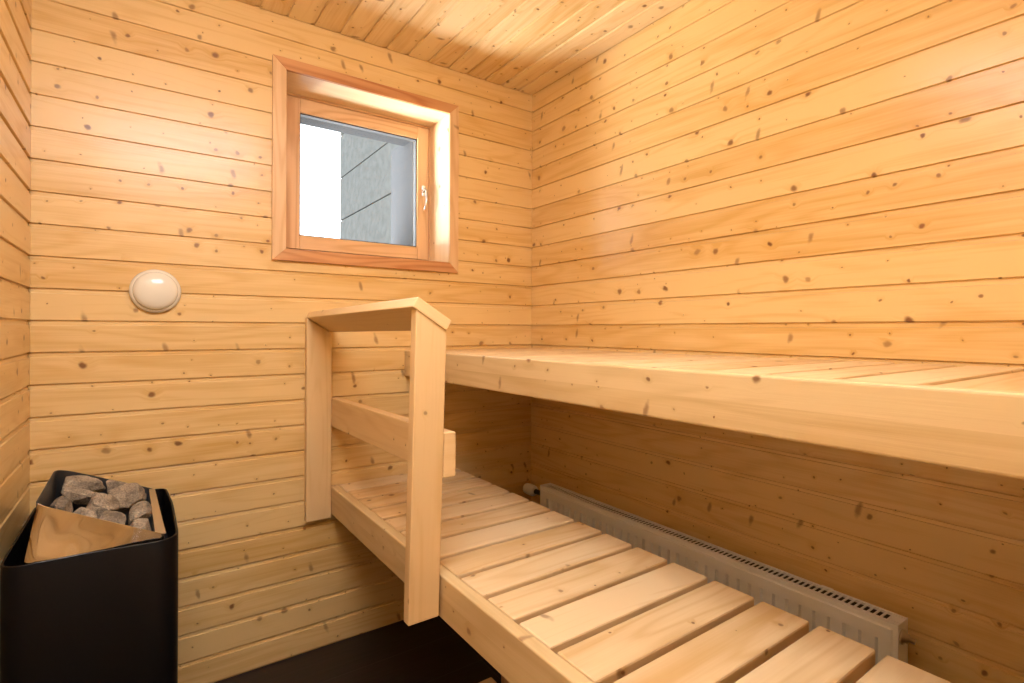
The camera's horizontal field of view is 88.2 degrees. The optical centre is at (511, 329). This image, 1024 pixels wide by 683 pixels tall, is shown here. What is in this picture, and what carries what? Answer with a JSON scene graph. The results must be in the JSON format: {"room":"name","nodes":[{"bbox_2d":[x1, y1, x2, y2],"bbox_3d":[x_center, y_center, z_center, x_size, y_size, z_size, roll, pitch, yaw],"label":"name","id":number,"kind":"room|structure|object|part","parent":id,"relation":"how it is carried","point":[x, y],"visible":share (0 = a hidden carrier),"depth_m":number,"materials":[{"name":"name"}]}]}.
{"room":"sauna","nodes":[
{"label":"sauna","id":0,"kind":"room"},
{"bbox_2d":[0,0,31,559],"bbox_3d":[-0.690,0.029,0.518,0.036,2.217,2.224,0,0,-35],"label":"wall","id":1,"kind":"structure","parent":0,"point":[15,15],"depth_m":1.26,"materials":[{"name":"brown wood"}]},
{"bbox_2d":[27,0,532,682],"bbox_3d":[-0.618,0.030,1.931,1.721,2.217,0.036,0,0,-35],"label":"wall","id":2,"kind":"structure","parent":0,"point":[151,125],"depth_m":1.70,"materials":[{"name":"brown wood"}]},
{"bbox_2d":[129,269,180,312],"bbox_3d":[-1.062,-0.115,1.575,0.131,0.131,0.040,0,0,-35],"label":"round wall lamp","id":3,"kind":"object","parent":2,"relation":"attached to","point":[152,291],"visible":1,"depth_m":1.56,"materials":[{"name":"beige plastic"}]},
{"bbox_2d":[271,54,458,272],"bbox_3d":[-0.656,-0.576,2.179,0.708,0.687,0.513,0,0,-35],"label":"window","id":4,"kind":"structure","parent":2,"relation":"in","point":[425,162],"depth_m":2.11,"materials":[{"name":"brown wood"}]},
{"bbox_3d":[-0.786,-0.577,1.784,0.044,0.686,0.013,0,0,-35],"label":"casing","id":5,"kind":"part","parent":4,"relation":"part of","materials":[{"name":"brown wood"}]},
{"bbox_3d":[-0.616,-0.585,2.139,0.590,0.568,0.045,0,0,-35],"label":"sash","id":6,"kind":"part","parent":4,"relation":"part of","materials":[{"name":"brown wood"}]},
{"bbox_3d":[-0.626,-0.577,2.138,0.623,0.606,0.055,0,0,-35],"label":"frame","id":7,"kind":"part","parent":4,"relation":"part of","materials":[{"name":"brown wood"}]},
{"bbox_3d":[-0.514,-0.253,1.974,0.707,0.040,0.013,0,0,-35],"label":"casing","id":8,"kind":"part","parent":4,"relation":"part of","materials":[{"name":"brown wood"}]},
{"bbox_3d":[-0.512,-0.900,1.974,0.707,0.040,0.013,0,0,-35],"label":"casing","id":9,"kind":"part","parent":4,"relation":"part of","materials":[{"name":"brown wood"}]},
{"bbox_3d":[-0.370,-0.563,2.258,0.019,0.111,0.040,0,0,-35],"label":"handle","id":10,"kind":"part","parent":4,"relation":"part of","materials":[{"name":"silver metal"}]},
{"bbox_3d":[-0.239,-0.575,2.165,0.041,0.686,0.013,0,0,-35],"label":"casing","id":11,"kind":"part","parent":4,"relation":"part of","materials":[{"name":"brown wood"}]},
{"bbox_2d":[214,615,500,682],"bbox_3d":[0.017,1.153,1.013,1.777,0.050,2.280,0,0,-35],"label":"floor","id":12,"kind":"structure","parent":0,"point":[430,650],"depth_m":1.79,"materials":[{"name":"black wood"}]},
{"bbox_2d":[0,470,177,682],"bbox_3d":[-1.027,0.744,1.311,0.320,0.761,0.475,0,0,-35],"label":"heater","id":13,"kind":"object","parent":12,"relation":"on","point":[84,599],"visible":0.95,"depth_m":1.13,"materials":[{"name":"black"}]},
{"bbox_2d":[50,496,72,511],"bbox_3d":[-1.039,0.411,1.222,0.076,0.045,0.041,0,0,38],"label":"stone","id":14,"kind":"object","parent":13,"relation":"in","point":[61,503],"visible":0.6,"depth_m":1.21,"materials":[{"name":"grey stone"}]},
{"bbox_2d":[61,486,96,503],"bbox_3d":[-1.073,0.418,1.327,0.088,0.061,0.052,0,0,-34],"label":"stone","id":15,"kind":"object","parent":13,"relation":"in","point":[76,495],"visible":0.73,"depth_m":1.30,"materials":[{"name":"grey stone"}]},
{"bbox_2d":[61,475,105,492],"bbox_3d":[-1.124,0.414,1.389,0.093,0.065,0.060,0,0,-43],"label":"stone","id":16,"kind":"object","parent":13,"relation":"in","point":[79,481],"visible":0.7,"depth_m":1.38,"materials":[{"name":"grey stone"}]},
{"bbox_2d":[73,507,96,517],"bbox_3d":[-0.973,0.426,1.194,0.064,0.051,0.056,0,0,14],"label":"stone","id":17,"kind":"object","parent":13,"relation":"in","point":[82,510],"visible":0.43,"depth_m":1.19,"materials":[{"name":"grey stone"}]},
{"bbox_3d":[-0.906,0.446,1.150,0.246,0.158,0.043,0,0,-35],"label":"steel panel","id":18,"kind":"part","parent":13,"relation":"part of","materials":[{"name":"silver metal"}]},
{"bbox_2d":[86,493,119,518],"bbox_3d":[-0.999,0.432,1.288,0.070,0.069,0.064,0,0,-25],"label":"stone","id":19,"kind":"object","parent":13,"relation":"in","point":[99,503],"visible":0.65,"depth_m":1.27,"materials":[{"name":"grey stone"}]},
{"bbox_2d":[99,511,125,524],"bbox_3d":[-0.927,0.445,1.222,0.058,0.048,0.066,0,0,-33],"label":"stone","id":20,"kind":"object","parent":13,"relation":"in","point":[112,516],"visible":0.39,"depth_m":1.22,"materials":[{"name":"grey stone"}]},
{"bbox_2d":[106,479,128,493],"bbox_3d":[-1.075,0.436,1.450,0.068,0.056,0.046,0,0,-26],"label":"stone","id":21,"kind":"object","parent":13,"relation":"in","point":[111,484],"visible":0.42,"depth_m":1.43,"materials":[{"name":"grey stone"}]},
{"bbox_2d":[108,483,144,512],"bbox_3d":[-1.008,0.442,1.383,0.080,0.075,0.084,0,0,-38],"label":"stone","id":22,"kind":"object","parent":13,"relation":"in","point":[128,495],"visible":0.67,"depth_m":1.37,"materials":[{"name":"grey stone"}]},
{"bbox_2d":[128,501,151,524],"bbox_3d":[-0.928,0.464,1.322,0.046,0.064,0.094,0,0,-29],"label":"stone","id":23,"kind":"object","parent":13,"relation":"in","point":[142,509],"visible":0.77,"depth_m":1.30,"materials":[{"name":"grey stone"}]},
{"bbox_2d":[129,518,150,530],"bbox_3d":[-0.868,0.467,1.226,0.056,0.056,0.066,0,0,-13],"label":"stone","id":24,"kind":"object","parent":13,"relation":"in","point":[142,523],"visible":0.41,"depth_m":1.22,"materials":[{"name":"grey stone"}]},
{"bbox_2d":[479,677,496,682],"bbox_3d":[-0.094,0.978,1.032,0.335,0.300,0.328,0,0,-35],"label":"footstool","id":25,"kind":"object","parent":12,"relation":"on","point":[489,680],"visible":1,"depth_m":1.24,"materials":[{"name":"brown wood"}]},
{"bbox_2d":[331,468,950,682],"bbox_3d":[0.188,0.843,1.129,0.494,0.572,2.196,0,0,-35],"label":"bench","id":26,"kind":"object","parent":12,"relation":"on","point":[541,595],"visible":0.91,"depth_m":1.07,"materials":[{"name":"brown wood"}]},
{"bbox_2d":[304,297,455,625],"bbox_3d":[-0.418,0.297,1.505,0.118,0.733,0.891,0,0,-35],"label":"safety railing","id":27,"kind":"object","parent":26,"relation":"attached to","point":[421,439],"visible":1,"depth_m":1.18,"materials":[{"name":"brown wood"}]},
{"bbox_3d":[-0.678,0.312,1.850,0.085,0.702,0.027,0,0,-35],"label":"post","id":28,"kind":"part","parent":27,"relation":"part of","materials":[{"name":"brown wood"}]},
{"bbox_3d":[-0.425,-0.030,1.500,0.093,0.079,0.891,0,0,-35],"label":"handrail","id":29,"kind":"part","parent":27,"relation":"part of","materials":[{"name":"brown wood"}]},
{"bbox_3d":[-0.388,0.286,1.538,0.032,0.115,0.871,0,0,-35],"label":"guard rail","id":30,"kind":"part","parent":27,"relation":"part of","materials":[{"name":"brown wood"}]},
{"bbox_3d":[-0.191,0.300,1.161,0.074,0.686,0.062,0,0,-35],"label":"post","id":31,"kind":"part","parent":27,"relation":"part of","materials":[{"name":"brown wood"}]},
{"bbox_3d":[0.004,0.857,1.269,0.045,0.542,0.045,0,0,-35],"label":"leg","id":32,"kind":"part","parent":26,"relation":"part of","materials":[{"name":"beige wood"}]},
{"bbox_2d":[236,0,689,94],"bbox_3d":[0.025,-1.083,1.015,1.721,0.036,2.224,0,0,-35],"label":"ceiling","id":33,"kind":"structure","parent":0,"point":[525,46],"depth_m":1.86,"materials":[{"name":"brown wood"}]},
{"bbox_2d":[531,0,1023,682],"bbox_3d":[0.732,0.034,1.510,0.036,2.217,2.224,0,0,-35],"label":"wall","id":34,"kind":"structure","parent":0,"point":[843,180],"depth_m":1.41,"materials":[{"name":"brown wood"}]},
{"bbox_2d":[404,348,1023,479],"bbox_3d":[0.463,0.127,1.324,0.616,0.111,2.196,0,0,-35],"label":"bench","id":35,"kind":"object","parent":34,"relation":"attached to","point":[971,418],"visible":0.9,"depth_m":0.86,"materials":[{"name":"brown wood"}]},
{"bbox_2d":[523,483,915,674],"bbox_3d":[0.486,0.882,1.721,0.120,0.496,1.403,0,0,-35],"label":"panel radiator","id":36,"kind":"object","parent":34,"relation":"attached to","point":[882,630],"visible":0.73,"depth_m":1.41,"materials":[{"name":"white metal"}]},
{"bbox_2d":[541,483,907,625],"bbox_3d":[0.494,0.635,1.661,0.054,0.002,1.247,0,0,-35],"label":"grille","id":37,"kind":"object","parent":36,"relation":"attached to","point":[870,613],"depth_m":1.44,"materials":[{"name":"white metal"}]},
{"bbox_3d":[0.511,0.781,1.673,0.006,0.288,1.239,0,0,-35],"label":"panel","id":38,"kind":"part","parent":36,"relation":"part of","materials":[{"name":"white metal"}]},
{"bbox_3d":[0.849,0.784,1.150,0.054,0.294,0.002,0,0,-35],"label":"panel","id":39,"kind":"part","parent":36,"relation":"part of","materials":[{"name":"white metal"}]},
{"label":"outside","id":40,"kind":"structure","parent":0,"visible":0},
{"bbox_2d":[340,133,398,243],"bbox_3d":[-0.897,-1.637,4.617,0.300,8.269,2.965,0,0,-35],"label":"building","id":41,"kind":"structure","parent":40,"point":[365,163],"depth_m":5.11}
]}

